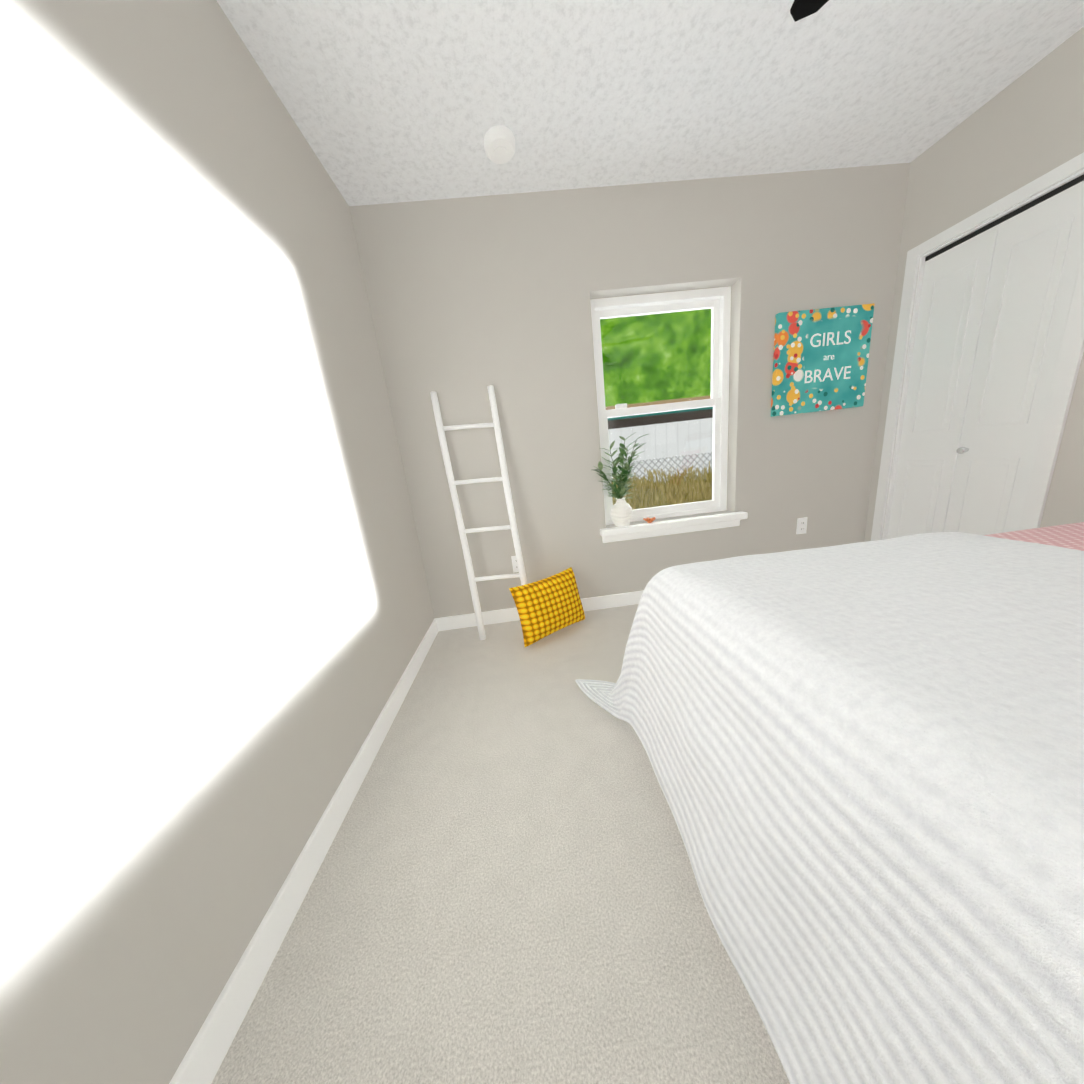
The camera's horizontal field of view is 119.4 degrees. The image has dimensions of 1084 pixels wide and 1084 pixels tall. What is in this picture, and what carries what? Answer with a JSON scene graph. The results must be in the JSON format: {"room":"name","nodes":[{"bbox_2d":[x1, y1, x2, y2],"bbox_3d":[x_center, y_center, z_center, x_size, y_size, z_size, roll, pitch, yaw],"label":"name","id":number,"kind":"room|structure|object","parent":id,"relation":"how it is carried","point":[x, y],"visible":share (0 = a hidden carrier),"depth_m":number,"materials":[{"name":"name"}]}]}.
{"room":"bedroom","nodes":[
{"label":"bedroom","id":0,"kind":"room"},
{"bbox_2d":[0,0,433,1083],"bbox_3d":[-0.835,-0.190,0.316,0.170,2.440,3.300,-7,13,-2],"label":"wall","id":1,"kind":"structure","parent":0,"point":[216,614],"depth_m":0.63,"materials":[{"name":"grey paint"}]},
{"bbox_2d":[169,590,643,1083],"bbox_3d":[0.917,0.740,0.652,3.100,0.095,3.300,-7,13,-2],"label":"baseboard","id":2,"kind":"structure","parent":1,"relation":"attached to","point":[202,1060],"depth_m":0.80,"materials":[{"name":"white wood"}]},
{"bbox_2d":[211,604,789,1083],"bbox_3d":[0.928,0.834,0.674,3.440,0.100,3.640,-7,13,-2],"label":"floor","id":3,"kind":"structure","parent":0,"point":[503,888],"depth_m":0.75,"materials":[{"name":"beige carpet"}]},
{"bbox_2d":[430,385,527,639],"bbox_3d":[-0.343,-0.145,1.938,0.436,1.512,0.211,-7,13,-2],"label":"ladder","id":4,"kind":"object","parent":3,"relation":"on","point":[463,531],"visible":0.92,"depth_m":1.91,"materials":[{"name":"white wood"}]},
{"bbox_2d":[509,567,584,646],"bbox_3d":[0.062,0.383,1.928,0.470,0.355,0.157,-15,1,-32],"label":"pillow","id":5,"kind":"object","parent":3,"relation":"on","point":[545,607],"visible":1,"depth_m":1.84,"materials":[{"name":"yellow fabric"}]},
{"bbox_2d":[575,522,1083,1083],"bbox_3d":[1.265,0.129,0.585,2.252,1.230,1.692,-7,13,-2],"label":"bed","id":6,"kind":"object","parent":3,"relation":"on","point":[867,760],"visible":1,"depth_m":0.45,"materials":[{"name":"white fabric"}]},
{"bbox_2d":[349,163,909,618],"bbox_3d":[0.665,-0.776,2.074,3.440,2.440,0.170,-7,13,-2],"label":"wall","id":7,"kind":"structure","parent":0,"point":[471,299],"depth_m":1.88,"materials":[{"name":"grey paint"}]},
{"bbox_2d":[511,556,518,572],"bbox_3d":[-0.165,0.147,2.131,0.070,0.114,0.009,-7,13,-2],"label":"electrical outlet","id":8,"kind":"object","parent":7,"relation":"attached to","point":[514,564],"visible":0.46,"depth_m":2.13,"materials":[{"name":"white plastic"}]},
{"bbox_2d":[590,286,730,524],"bbox_3d":[0.786,-0.846,2.110,0.897,1.382,0.077,-7,13,-2],"label":"window","id":9,"kind":"structure","parent":7,"relation":"in","point":[717,301],"depth_m":2.06,"materials":[{"name":"white"}]},
{"bbox_2d":[600,511,747,542],"bbox_3d":[0.877,-0.104,2.166,0.987,0.100,0.158,-7,13,-2],"label":"window sill","id":10,"kind":"structure","parent":7,"relation":"attached to","point":[686,524],"depth_m":2.11,"materials":[{"name":"white wood"}]},
{"bbox_2d":[594,432,648,526],"bbox_3d":[0.514,-0.391,2.056,0.407,0.584,0.182,-7,13,-2],"label":"vase","id":11,"kind":"object","parent":10,"relation":"on","point":[621,515],"visible":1,"depth_m":2.05,"materials":[{"name":"green plant"}]},
{"bbox_2d":[643,517,655,522],"bbox_3d":[0.723,-0.147,2.132,0.084,0.032,0.080,-7,13,-2],"label":"star","id":12,"kind":"object","parent":10,"relation":"on","point":[648,520],"visible":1,"depth_m":2.12,"materials":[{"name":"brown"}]},
{"bbox_2d":[796,517,807,533],"bbox_3d":[1.817,-0.113,2.215,0.070,0.114,0.009,-7,13,-2],"label":"electrical outlet","id":13,"kind":"object","parent":7,"relation":"attached to","point":[801,526],"visible":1,"depth_m":2.21,"materials":[{"name":"white plastic"}]},
{"bbox_2d":[771,303,874,416],"bbox_3d":[1.731,-1.117,1.966,0.600,0.580,0.033,-7,13,-2],"label":"canvas art","id":14,"kind":"object","parent":7,"relation":"attached to","point":[820,359],"visible":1,"depth_m":1.95,"materials":[{"name":"teal fabric"}]},
{"bbox_2d":[216,0,1083,205],"bbox_3d":[0.644,-1.623,0.098,3.440,0.100,3.640,-7,13,-2],"label":"ceiling","id":15,"kind":"structure","parent":0,"point":[389,101],"depth_m":1.25,"materials":[{"name":"paint"}]},
{"bbox_2d":[484,125,514,163],"bbox_3d":[-0.188,-1.761,1.415,0.140,0.042,0.140,-7,13,-2],"label":"smoke detector","id":16,"kind":"object","parent":15,"relation":"attached to","point":[499,143],"visible":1,"depth_m":1.39,"materials":[{"name":"white plastic"}]},
{"bbox_2d":[790,0,828,21],"bbox_3d":[0.784,-1.354,0.379,1.211,0.579,1.191,-7,13,-2],"label":"fan","id":17,"kind":"object","parent":15,"relation":"hanging from","point":[800,9],"visible":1,"depth_m":0.92,"materials":[{"name":"black"}]},
{"bbox_2d":[864,27,1083,541],"bbox_3d":[2.413,-0.580,0.374,0.170,2.440,3.470,-7,13,-2],"label":"wall","id":18,"kind":"structure","parent":0,"point":[1025,128],"depth_m":1.45,"materials":[{"name":"grey paint"}]},
{"bbox_2d":[871,152,1083,540],"bbox_3d":[2.284,-0.645,1.717,0.094,1.985,0.700,-7,13,-2],"label":"closet door","id":19,"kind":"structure","parent":18,"relation":"attached to","point":[994,352],"depth_m":1.60,"materials":[{"name":"white painted wood"}]},
{"label":"outside","id":20,"kind":"structure","parent":0,"visible":0},
{"bbox_2d":[600,309,712,509],"bbox_3d":[1.642,-3.805,4.455,18.000,9.000,0.001,-7,13,-2],"label":"window pane","id":21,"kind":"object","parent":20,"point":[688,365],"depth_m":4.83,"materials":[{"name":"clear glass"}]}
]}

